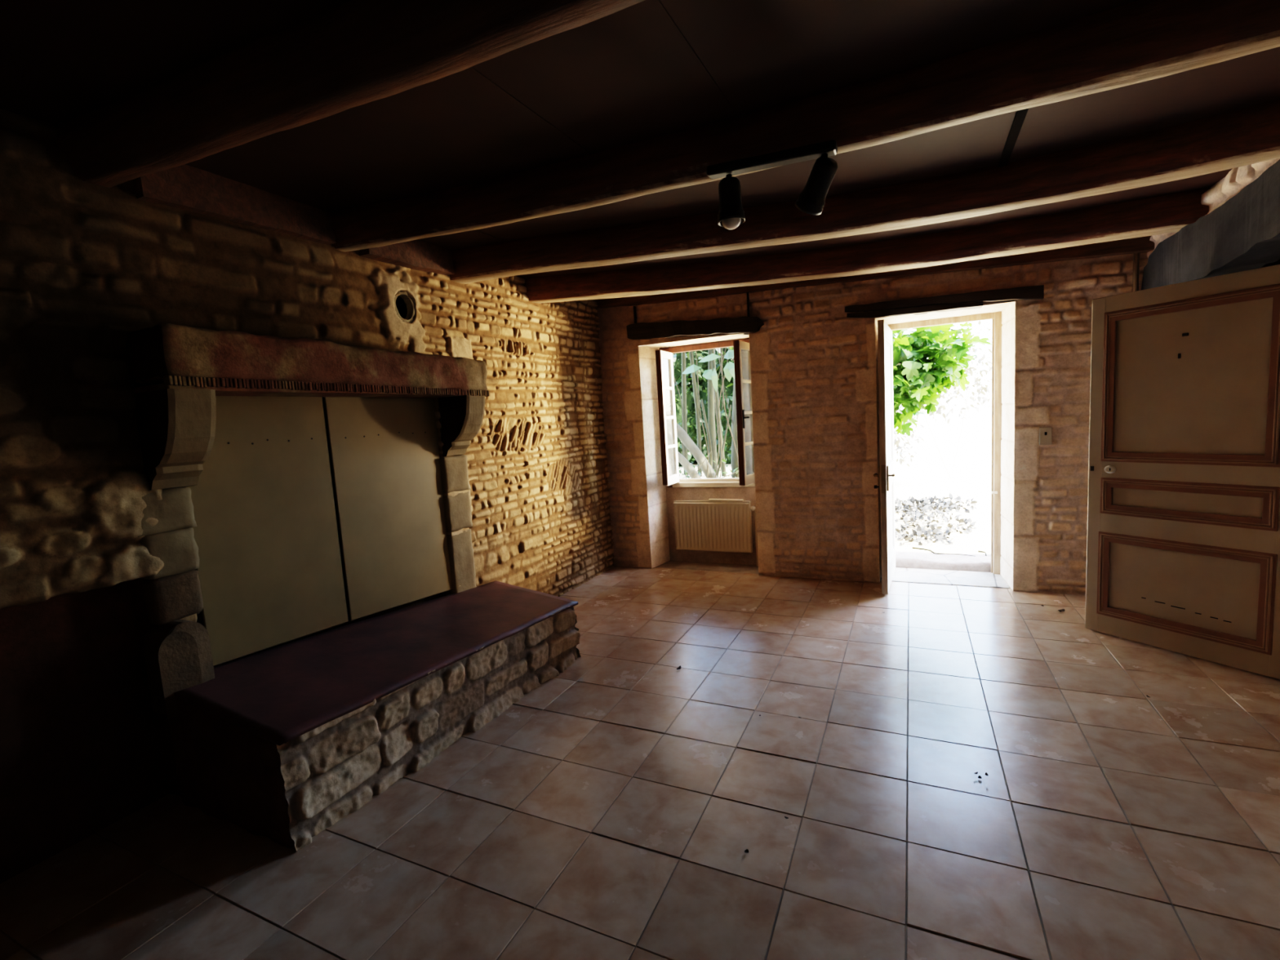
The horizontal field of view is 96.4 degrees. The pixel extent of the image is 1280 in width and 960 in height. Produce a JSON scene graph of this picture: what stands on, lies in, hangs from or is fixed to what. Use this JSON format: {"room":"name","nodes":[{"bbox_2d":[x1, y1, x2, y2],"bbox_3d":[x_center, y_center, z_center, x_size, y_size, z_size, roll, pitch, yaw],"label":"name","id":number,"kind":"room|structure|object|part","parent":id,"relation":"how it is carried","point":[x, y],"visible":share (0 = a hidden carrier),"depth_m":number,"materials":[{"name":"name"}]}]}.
{"room":"traditional dwelling","nodes":[
{"label":"traditional dwelling","id":0,"kind":"room"},
{"bbox_2d":[0,108,615,884],"bbox_3d":[-1.838,-0.027,2.554,0.246,2.640,6.870,-1,7,25],"label":"wall","id":1,"kind":"structure","parent":0,"point":[85,266],"depth_m":2.18,"materials":[{"name":"beige stone"}]},
{"bbox_2d":[133,164,335,244],"bbox_3d":[-1.772,-1.224,2.558,0.126,0.197,0.822,-1,7,25],"label":"wall plate","id":2,"kind":"object","parent":1,"relation":"attached to","point":[184,187],"visible":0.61,"depth_m":2.46,"materials":[{"name":"brown wood"}]},
{"bbox_2d":[394,290,415,323],"bbox_3d":[-1.446,-1.003,3.374,0.160,0.202,0.179,-1,7,25],"label":"flue opening","id":3,"kind":"object","parent":1,"relation":"attached to","point":[404,305],"visible":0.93,"depth_m":3.41,"materials":[{"name":"paint"}]},
{"bbox_2d":[359,239,455,275],"bbox_3d":[-1.375,-1.340,3.370,0.150,0.188,0.647,-1,7,25],"label":"wall plate","id":4,"kind":"object","parent":1,"relation":"attached to","point":[416,255],"visible":0.44,"depth_m":3.35,"materials":[{"name":"brown wood"}]},
{"bbox_2d":[0,560,1279,959],"bbox_3d":[0.510,1.221,1.807,5.600,0.008,7.584,-1,7,25],"label":"floor","id":5,"kind":"structure","parent":0,"point":[613,810],"depth_m":2.05,"materials":[{"name":"tile"}]},
{"bbox_2d":[168,580,580,852],"bbox_3d":[-1.087,0.938,2.997,0.900,0.521,1.993,-1,7,25],"label":"raised hearth","id":6,"kind":"object","parent":5,"relation":"on","point":[287,741],"visible":1,"depth_m":2.37,"materials":[{"name":"stone"}]},
{"bbox_2d":[125,322,489,719],"bbox_3d":[-1.452,0.099,2.947,0.320,1.550,1.860,-1,7,25],"label":"fireplace","id":7,"kind":"object","parent":6,"relation":"on","point":[190,366],"visible":0.96,"depth_m":2.29,"materials":[{"name":"stone"}]},
{"bbox_2d":[185,395,348,666],"bbox_3d":[-1.708,0.192,2.652,0.015,1.190,0.653,-1,7,25],"label":"board","id":8,"kind":"object","parent":7,"relation":"attached to","point":[265,534],"visible":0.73,"depth_m":2.63,"materials":[{"name":"paint"}]},
{"bbox_3d":[-1.448,-0.455,2.917,0.264,0.057,1.755,-1,7,25],"label":"dentil moulding","id":9,"kind":"part","parent":7,"relation":"part of","materials":[{"name":"stone"}]},
{"bbox_2d":[324,396,452,620],"bbox_3d":[-1.403,0.131,3.289,0.015,1.240,0.736,-1,7,25],"label":"board","id":10,"kind":"object","parent":7,"relation":"attached to","point":[384,451],"visible":0.94,"depth_m":3.23,"materials":[{"name":"paint"}]},
{"bbox_2d":[880,567,1009,588],"bbox_3d":[2.469,0.822,4.703,0.910,0.064,0.428,-1,7,25],"label":"threshold","id":11,"kind":"object","parent":5,"relation":"on","point":[964,578],"visible":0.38,"depth_m":4.65,"materials":[{"name":"white stone"}]},
{"bbox_2d":[973,771,988,778],"bbox_3d":[1.290,1.117,2.165,0.024,0.025,0.048,-9,8,-44],"label":"dry leaf","id":12,"kind":"object","parent":5,"relation":"on","point":[986,774],"visible":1,"depth_m":2.17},
{"bbox_2d":[0,0,1279,301],"bbox_3d":[0.464,-1.315,1.534,6.000,0.300,7.500,-1,7,25],"label":"ceiling","id":13,"kind":"structure","parent":0,"point":[624,77],"depth_m":1.90,"materials":[{"name":"brown wood"}]},
{"bbox_2d":[56,0,644,187],"bbox_3d":[-0.092,-1.133,1.195,4.320,0.334,0.210,-1,7,25],"label":"ceiling beam","id":14,"kind":"structure","parent":13,"relation":"attached to","point":[353,53],"depth_m":1.56,"materials":[{"name":"brown wood"}]},
{"bbox_2d":[474,230,506,242],"bbox_3d":[-0.966,-1.397,3.155,0.010,0.004,0.781,0,7,28],"label":"trim","id":15,"kind":"structure","parent":13,"relation":"attached to","point":[474,230],"depth_m":3.33,"materials":[{"name":"brown wood"}]},
{"bbox_2d":[468,66,591,155],"bbox_3d":[-0.393,-1.274,1.955,0.010,0.004,0.920,0,7,27],"label":"trim","id":16,"kind":"structure","parent":13,"relation":"attached to","point":[472,68],"depth_m":1.96,"materials":[{"name":"brown wood"}]},
{"bbox_2d":[653,0,738,117],"bbox_3d":[0.160,-1.262,1.696,0.010,0.004,0.920,0,7,27],"label":"trim","id":17,"kind":"structure","parent":13,"relation":"attached to","point":[659,3],"depth_m":1.69,"materials":[{"name":"brown wood"}]},
{"bbox_2d":[329,0,1279,251],"bbox_3d":[0.329,-1.254,2.085,4.324,0.330,0.264,0,7,27],"label":"ceiling beam","id":18,"kind":"structure","parent":13,"relation":"attached to","point":[1140,41],"depth_m":1.87,"materials":[{"name":"brown wood"}]},
{"bbox_2d":[706,139,837,230],"bbox_3d":[0.475,-1.040,2.051,0.452,0.229,0.161,-1,7,25],"label":"track light","id":19,"kind":"object","parent":18,"relation":"attached to","point":[811,200],"visible":1,"depth_m":2.00,"materials":[{"name":"black metal"}]},
{"bbox_3d":[0.331,-1.018,2.088,0.100,0.151,0.100,-1,7,25],"label":"lamp shade","id":20,"kind":"part","parent":19,"relation":"part of","materials":[{"name":"black metal"}]},
{"bbox_3d":[0.334,-0.966,2.094,0.070,0.091,0.070,-1,7,25],"label":"bulb","id":21,"kind":"part","parent":19,"relation":"part of","materials":[{"name":"glass"}]},
{"bbox_3d":[0.615,-1.015,1.990,0.099,0.171,0.172,-6,6,-19],"label":"lamp shade","id":22,"kind":"part","parent":19,"relation":"part of","materials":[{"name":"black metal"}]},
{"bbox_3d":[0.626,-1.076,1.941,0.022,0.050,0.021,-1,7,25],"label":"arm","id":23,"kind":"part","parent":19,"relation":"part of","materials":[{"name":"black metal"}]},
{"bbox_2d":[448,99,1279,284],"bbox_3d":[0.787,-1.371,2.942,4.420,0.335,0.463,-1,7,25],"label":"ceiling beam","id":24,"kind":"structure","parent":13,"relation":"attached to","point":[1248,135],"depth_m":2.73,"materials":[{"name":"brown wood"}]},
{"bbox_2d":[524,187,1210,303],"bbox_3d":[1.151,-1.489,3.853,4.344,0.334,0.462,-1,6,21],"label":"ceiling beam","id":25,"kind":"structure","parent":13,"relation":"attached to","point":[1169,213],"depth_m":3.70,"materials":[{"name":"brown wood"}]},
{"bbox_2d":[998,108,1028,167],"bbox_3d":[1.454,-1.363,2.213,0.034,0.010,1.130,-1,7,26],"label":"trim","id":26,"kind":"structure","parent":13,"relation":"attached to","point":[1020,117],"depth_m":2.28,"materials":[{"name":"brown wood"}]},
{"bbox_2d":[678,390,991,554],"bbox_3d":[16.286,-4.595,34.568,120.000,2.692,66.190,-1,7,25],"label":"outdoor background","id":27,"kind":"structure","parent":0,"point":[926,475],"depth_m":10.35,"materials":[{"name":"white"}]},
{"bbox_2d":[672,360,686,475],"bbox_3d":[0.512,-1.056,8.292,0.082,2.456,0.436,-5,6,-18],"label":"climbing vine","id":28,"kind":"object","parent":27,"relation":"on","point":[673,361],"visible":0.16,"depth_m":8.21,"materials":[{"name":"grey plant"}]},
{"bbox_2d":[673,375,688,478],"bbox_3d":[0.542,-1.024,7.895,0.067,2.475,0.478,-6,7,-23],"label":"climbing vine","id":29,"kind":"object","parent":27,"relation":"on","point":[673,375],"visible":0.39,"depth_m":7.88,"materials":[{"name":"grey plant"}]},
{"bbox_2d":[677,451,701,478],"bbox_3d":[0.189,-0.512,7.627,1.664,1.709,0.824,-1,7,25],"label":"leaning tree","id":30,"kind":"object","parent":27,"relation":"on","point":[682,460],"visible":0.08,"depth_m":7.31,"materials":[{"name":"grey plant"}]},
{"bbox_2d":[672,350,717,466],"bbox_3d":[0.454,-1.261,10.302,2.087,2.956,1.289,-1,7,25],"label":"dense shrub","id":31,"kind":"object","parent":27,"relation":"on","point":[677,357],"visible":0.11,"depth_m":9.98,"materials":[{"name":"green plant"}]},
{"bbox_2d":[675,422,718,478],"bbox_3d":[0.124,-1.133,8.149,2.420,2.939,1.164,-1,7,25],"label":"leaning tree","id":32,"kind":"object","parent":27,"relation":"on","point":[682,434],"visible":0.03,"depth_m":7.55,"materials":[{"name":"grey plant"}]},
{"bbox_2d":[695,351,708,478],"bbox_3d":[0.825,-0.877,7.537,0.088,2.223,0.438,-3,6,3],"label":"climbing vine","id":33,"kind":"object","parent":27,"relation":"on","point":[695,351],"visible":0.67,"depth_m":7.49,"materials":[{"name":"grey plant"}]},
{"bbox_2d":[681,348,726,476],"bbox_3d":[0.907,-1.878,8.304,3.296,4.339,2.543,-1,7,25],"label":"slim tree","id":34,"kind":"object","parent":27,"relation":"on","point":[711,391],"visible":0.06,"depth_m":8.76,"materials":[{"name":"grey plant"}]},
{"bbox_2d":[680,346,733,465],"bbox_3d":[1.367,-1.326,10.238,2.042,2.989,1.300,-1,7,25],"label":"dense shrub","id":35,"kind":"object","parent":27,"relation":"on","point":[729,390],"visible":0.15,"depth_m":9.92,"materials":[{"name":"green plant"}]},
{"bbox_2d":[682,349,734,392],"bbox_3d":[0.933,-0.668,7.024,0.850,2.001,0.126,-1,7,25],"label":"shrub","id":36,"kind":"object","parent":27,"relation":"on","point":[729,369],"visible":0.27,"depth_m":6.92,"materials":[{"name":"green plant"}]},
{"bbox_2d":[678,399,738,478],"bbox_3d":[0.881,-0.344,7.919,1.461,1.530,0.700,-1,7,25],"label":"shrub","id":37,"kind":"object","parent":27,"relation":"on","point":[701,400],"visible":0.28,"depth_m":7.80,"materials":[{"name":"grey plant"}]},
{"bbox_3d":[1.060,-0.354,7.801,0.425,1.507,0.067,-1,6,22],"label":"stem","id":38,"kind":"part","parent":37,"relation":"part of","materials":[{"name":"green plant"}]},
{"bbox_2d":[679,450,738,478],"bbox_3d":[0.710,-0.060,7.174,1.820,0.676,0.802,-1,7,25],"label":"brush pile","id":39,"kind":"object","parent":27,"relation":"on","point":[711,451],"visible":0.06,"depth_m":6.92,"materials":[{"name":"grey plant"}]},
{"bbox_2d":[713,347,723,469],"bbox_3d":[1.119,-1.077,8.072,0.408,2.470,0.063,-9,8,-41],"label":"climbing vine","id":40,"kind":"object","parent":27,"relation":"on","point":[722,348],"visible":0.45,"depth_m":8.07,"materials":[{"name":"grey plant"}]},
{"bbox_2d":[715,347,726,478],"bbox_3d":[1.028,-1.120,7.416,0.425,2.706,0.084,-7,7,-33],"label":"climbing vine","id":41,"kind":"object","parent":27,"relation":"on","point":[726,348],"visible":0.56,"depth_m":7.42,"materials":[{"name":"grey plant"}]},
{"bbox_2d":[718,346,728,477],"bbox_3d":[1.033,-0.931,7.148,0.080,2.385,0.327,-7,7,-32],"label":"climbing vine","id":42,"kind":"object","parent":27,"relation":"on","point":[728,347],"visible":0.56,"depth_m":7.20,"materials":[{"name":"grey plant"}]},
{"bbox_2d":[717,348,733,424],"bbox_3d":[1.218,-1.018,7.892,0.055,2.378,0.293,-9,8,-43],"label":"climbing vine","id":43,"kind":"object","parent":27,"relation":"on","point":[717,348],"visible":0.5,"depth_m":7.88,"materials":[{"name":"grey plant"}]},
{"bbox_2d":[717,346,733,451],"bbox_3d":[2.237,-1.268,9.750,1.993,2.912,1.299,-1,7,25],"label":"dense shrub","id":44,"kind":"object","parent":27,"relation":"on","point":[730,348],"visible":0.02,"depth_m":9.76,"materials":[{"name":"green plant"}]},
{"bbox_2d":[720,347,738,466],"bbox_3d":[1.150,-0.900,7.361,0.085,2.265,0.267,-9,8,-42],"label":"climbing vine","id":45,"kind":"object","parent":27,"relation":"on","point":[720,348],"visible":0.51,"depth_m":7.37,"materials":[{"name":"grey plant"}]},
{"bbox_2d":[730,379,738,478],"bbox_3d":[2.133,-2.057,7.478,3.920,4.920,2.474,-1,7,25],"label":"tree","id":46,"kind":"object","parent":27,"relation":"on","point":[734,462],"visible":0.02,"depth_m":7.88,"materials":[{"name":"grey plant"}]},
{"bbox_2d":[894,492,979,546],"bbox_3d":[3.175,0.429,6.473,1.271,0.310,2.252,-1,7,25],"label":"leaf litter","id":47,"kind":"object","parent":27,"relation":"on","point":[936,533],"visible":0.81,"depth_m":6.43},
{"bbox_2d":[892,322,991,436],"bbox_3d":[2.715,-0.970,6.502,1.079,2.515,2.068,-8,7,-36],"label":"fig tree","id":48,"kind":"object","parent":27,"relation":"on","point":[925,363],"visible":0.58,"depth_m":5.96,"materials":[{"name":"green plant"}]},
{"bbox_2d":[893,320,991,479],"bbox_3d":[4.686,-1.195,8.964,1.936,2.398,1.099,-1,7,25],"label":"bush","id":49,"kind":"object","parent":27,"relation":"on","point":[980,390],"visible":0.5,"depth_m":8.90,"materials":[{"name":"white plant"}]},
{"bbox_3d":[4.795,-0.707,8.998,0.675,1.408,0.143,-2,6,16],"label":"stem","id":50,"kind":"part","parent":49,"relation":"part of","materials":[{"name":"white plant"}]},
{"bbox_2d":[895,550,991,572],"bbox_3d":[2.671,0.720,4.982,2.400,0.123,0.291,-1,7,25],"label":"doorstep","id":51,"kind":"object","parent":27,"relation":"on","point":[904,559],"visible":0.33,"depth_m":4.93,"materials":[{"name":"stone"}]},
{"bbox_2d":[911,546,975,556],"bbox_3d":[2.679,0.643,5.092,0.088,0.024,0.531,-9,8,-41],"label":"twig","id":52,"kind":"object","parent":27,"relation":"on","point":[913,548],"visible":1,"depth_m":5.10,"materials":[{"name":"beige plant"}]},
{"bbox_2d":[597,252,1148,595],"bbox_3d":[1.877,-0.736,4.740,5.801,3.300,0.577,-1,7,25],"label":"wall","id":53,"kind":"structure","parent":0,"point":[814,367],"depth_m":4.63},
{"bbox_2d":[633,306,636,323],"bbox_3d":[-0.045,-1.488,5.242,0.012,0.200,0.032,-1,7,25],"label":"tie","id":54,"kind":"object","parent":53,"relation":"attached to","point":[634,307],"visible":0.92,"depth_m":5.23,"materials":[{"name":"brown metal"}]},
{"bbox_2d":[626,316,764,339],"bbox_3d":[0.482,-1.338,5.060,1.264,0.205,0.169,-1,7,25],"label":"lintel","id":55,"kind":"object","parent":53,"relation":"attached to","point":[745,325],"visible":0.87,"depth_m":4.98,"materials":[{"name":"brown wood"}]},
{"bbox_2d":[655,337,755,487],"bbox_3d":[0.576,-0.584,5.244,0.943,1.360,0.511,-1,7,25],"label":"window","id":56,"kind":"structure","parent":53,"relation":"in","point":[664,356],"depth_m":5.26,"materials":[{"name":"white wood"}]},
{"bbox_3d":[0.241,-1.004,5.362,0.004,0.266,0.211,-1,7,24],"label":"pane","id":57,"kind":"part","parent":56,"relation":"part of","materials":[{"name":"clear glass"}]},
{"bbox_3d":[0.258,-0.726,5.391,0.004,0.252,0.211,-1,7,24],"label":"pane","id":58,"kind":"part","parent":56,"relation":"part of","materials":[{"name":"clear glass"}]},
{"bbox_3d":[0.267,-0.580,5.407,0.040,1.245,0.315,-1,7,24],"label":"sash","id":59,"kind":"part","parent":56,"relation":"part of","materials":[{"name":"white paint"}]},
{"bbox_3d":[0.275,-0.454,5.420,0.004,0.252,0.211,-1,7,24],"label":"pane","id":60,"kind":"part","parent":56,"relation":"part of","materials":[{"name":"clear glass"}]},
{"bbox_3d":[0.291,-0.175,5.450,0.004,0.266,0.211,-1,7,24],"label":"pane","id":61,"kind":"part","parent":56,"relation":"part of","materials":[{"name":"clear glass"}]},
{"bbox_3d":[0.719,0.026,5.490,0.850,0.080,0.095,-1,7,25],"label":"sill","id":62,"kind":"part","parent":56,"relation":"part of","materials":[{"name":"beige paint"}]},
{"bbox_3d":[0.917,-1.009,5.016,0.004,0.266,0.248,0,7,31],"label":"pane","id":63,"kind":"part","parent":56,"relation":"part of","materials":[{"name":"clear glass"}]},
{"bbox_3d":[0.890,-0.519,4.880,0.058,0.160,0.105,0,7,31],"label":"handle","id":64,"kind":"part","parent":56,"relation":"part of","materials":[{"name":"grey metal"}]},
{"bbox_3d":[0.943,-0.585,5.061,0.040,1.245,0.352,0,7,31],"label":"sash","id":65,"kind":"part","parent":56,"relation":"part of","materials":[{"name":"beige paint"}]},
{"bbox_3d":[0.934,-0.730,5.045,0.004,0.252,0.248,0,7,31],"label":"pane","id":66,"kind":"part","parent":56,"relation":"part of","materials":[{"name":"clear glass"}]},
{"bbox_3d":[0.951,-0.459,5.074,0.004,0.252,0.248,0,7,31],"label":"pane","id":67,"kind":"part","parent":56,"relation":"part of","materials":[{"name":"clear glass"}]},
{"bbox_3d":[0.968,-0.180,5.103,0.004,0.266,0.248,0,7,31],"label":"pane","id":68,"kind":"part","parent":56,"relation":"part of","materials":[{"name":"clear glass"}]},
{"bbox_2d":[673,500,758,566],"bbox_3d":[0.724,0.500,5.457,0.807,0.615,0.135,-1,7,25],"label":"radiator","id":69,"kind":"object","parent":53,"relation":"attached to","point":[700,525],"visible":0.98,"depth_m":5.41,"materials":[{"name":"metal"}]},
{"bbox_2d":[673,500,751,502],"bbox_3d":[0.676,0.203,5.430,0.750,0.014,0.056,-1,7,25],"label":"grille","id":70,"kind":"object","parent":69,"relation":"attached to","point":[676,501],"depth_m":5.43,"materials":[{"name":"metal"}]},
{"bbox_2d":[708,498,743,501],"bbox_3d":[0.804,0.187,5.343,0.335,0.017,0.034,0,7,26],"label":"wooden stick","id":71,"kind":"object","parent":69,"relation":"on","point":[713,500],"visible":1,"depth_m":5.33,"materials":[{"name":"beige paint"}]},
{"bbox_2d":[746,292,749,316],"bbox_3d":[0.906,-1.459,4.797,0.012,0.240,0.032,-1,7,25],"label":"tie","id":72,"kind":"object","parent":53,"relation":"attached to","point":[747,293],"visible":0.72,"depth_m":4.79,"materials":[{"name":"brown metal"}]},
{"bbox_2d":[595,235,1154,308],"bbox_3d":[1.429,-1.605,4.538,4.147,0.322,0.148,-1,7,25],"label":"ceiling beam","id":73,"kind":"structure","parent":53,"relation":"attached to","point":[1142,244],"depth_m":4.13,"materials":[{"name":"brown wood"}]},
{"bbox_2d":[873,311,1002,594],"bbox_3d":[2.313,-0.223,4.414,0.923,2.097,0.847,-1,7,25],"label":"door","id":74,"kind":"structure","parent":53,"relation":"in","point":[886,474],"depth_m":4.52,"materials":[{"name":"white paint"}]},
{"bbox_3d":[1.793,-0.006,4.220,0.026,0.210,0.004,0,7,28],"label":"lock plate","id":75,"kind":"part","parent":74,"relation":"part of","materials":[{"name":"gold metal"}]},
{"bbox_3d":[1.843,-0.019,4.314,0.154,0.190,0.135,0,7,28],"label":"handle","id":76,"kind":"part","parent":74,"relation":"part of","materials":[{"name":"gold metal"}]},
{"bbox_3d":[1.930,-0.841,4.487,0.020,0.515,0.610,0,7,28],"label":"panel","id":77,"kind":"part","parent":74,"relation":"part of","materials":[{"name":"white paint"}]},
{"bbox_3d":[1.962,-0.322,4.542,0.020,0.430,0.610,0,7,28],"label":"panel","id":78,"kind":"part","parent":74,"relation":"part of","materials":[{"name":"white paint"}]},
{"bbox_3d":[1.930,-0.841,4.487,0.038,0.495,0.590,0,7,28],"label":"moulding","id":79,"kind":"part","parent":74,"relation":"part of","materials":[{"name":"white paint"}]},
{"bbox_3d":[1.962,-0.322,4.542,0.038,0.410,0.590,0,7,28],"label":"moulding","id":80,"kind":"part","parent":74,"relation":"part of","materials":[{"name":"white paint"}]},
{"bbox_3d":[1.970,-0.192,4.556,0.042,2.023,0.790,0,7,28],"label":"frame","id":81,"kind":"part","parent":74,"relation":"part of","materials":[{"name":"white paint"}]},
{"bbox_3d":[2.002,0.328,4.611,0.020,0.620,0.610,0,7,28],"label":"panel","id":82,"kind":"part","parent":74,"relation":"part of","materials":[{"name":"white paint"}]},
{"bbox_3d":[2.002,0.328,4.611,0.038,0.600,0.590,0,7,28],"label":"moulding","id":83,"kind":"part","parent":74,"relation":"part of","materials":[{"name":"white paint"}]},
{"bbox_2d":[844,284,1044,318],"bbox_3d":[2.205,-1.306,4.239,1.294,0.124,0.137,-1,7,25],"label":"lintel","id":84,"kind":"object","parent":53,"relation":"attached to","point":[946,303],"visible":0.96,"depth_m":4.18,"materials":[{"name":"brown wood"}]},
{"bbox_2d":[1039,426,1052,444],"bbox_3d":[2.861,-0.308,4.038,0.074,0.124,0.020,-1,7,25],"label":"light switch","id":85,"kind":"object","parent":53,"relation":"attached to","point":[1045,433],"visible":1,"depth_m":4.03,"materials":[{"name":"plastic"}]},
{"bbox_2d":[1132,252,1139,291],"bbox_3d":[3.212,-1.262,3.711,0.032,0.400,0.032,-1,7,25],"label":"pipe","id":86,"kind":"object","parent":53,"relation":"attached to","point":[1135,255],"visible":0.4,"depth_m":3.69,"materials":[{"name":"brown metal"}]},
{"bbox_2d":[1146,158,1279,258],"bbox_3d":[2.098,-0.069,0.685,0.504,2.640,6.860,-1,7,25],"label":"wall","id":87,"kind":"structure","parent":0,"point":[1237,178],"depth_m":2.73,"materials":[{"name":"beige stone"}]},
{"bbox_2d":[1084,264,1279,679],"bbox_3d":[2.837,-0.038,2.989,0.046,1.943,0.860,-6,7,-26],"label":"door","id":88,"kind":"structure","parent":87,"relation":"in","point":[1183,544],"depth_m":2.96,"materials":[{"name":"wood"}]},
{"bbox_3d":[2.877,0.570,3.060,0.012,0.436,0.669,-6,7,-26],"label":"panel","id":89,"kind":"part","parent":88,"relation":"part of","materials":[{"name":"beige wood"}]},
{"bbox_3d":[2.866,0.571,3.054,0.020,0.496,0.729,-6,7,-26],"label":"moulding","id":90,"kind":"part","parent":88,"relation":"part of","materials":[{"name":"brown wood"}]},
{"bbox_3d":[2.849,0.111,3.010,0.012,0.150,0.661,-6,7,-26],"label":"panel","id":91,"kind":"part","parent":88,"relation":"part of","materials":[{"name":"beige wood"}]},
{"bbox_3d":[2.839,0.112,3.005,0.020,0.210,0.721,-6,7,-26],"label":"moulding","id":92,"kind":"part","parent":88,"relation":"part of","materials":[{"name":"brown wood"}]},
{"bbox_3d":[2.800,-0.500,2.942,0.020,0.838,0.721,-6,7,-26],"label":"moulding","id":93,"kind":"part","parent":88,"relation":"part of","materials":[{"name":"brown wood"}]},
{"bbox_3d":[2.811,-0.501,2.947,0.012,0.778,0.661,-6,7,-26],"label":"panel","id":94,"kind":"part","parent":88,"relation":"part of","materials":[{"name":"beige wood"}]},
{"bbox_2d":[1141,159,1279,289],"bbox_3d":[2.916,-1.194,2.828,0.216,0.349,1.874,-1,7,25],"label":"lintel","id":95,"kind":"object","parent":87,"relation":"attached to","point":[1242,233],"visible":0.8,"depth_m":2.68,"materials":[{"name":"grey stone"}]},
{"bbox_2d":[1261,258,1279,267],"bbox_3d":[3.674,-0.296,2.495,0.840,2.520,2.100,-1,7,25],"label":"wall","id":96,"kind":"structure","parent":0,"point":[1277,262],"depth_m":3.46,"materials":[{"name":"grey"}]}
]}

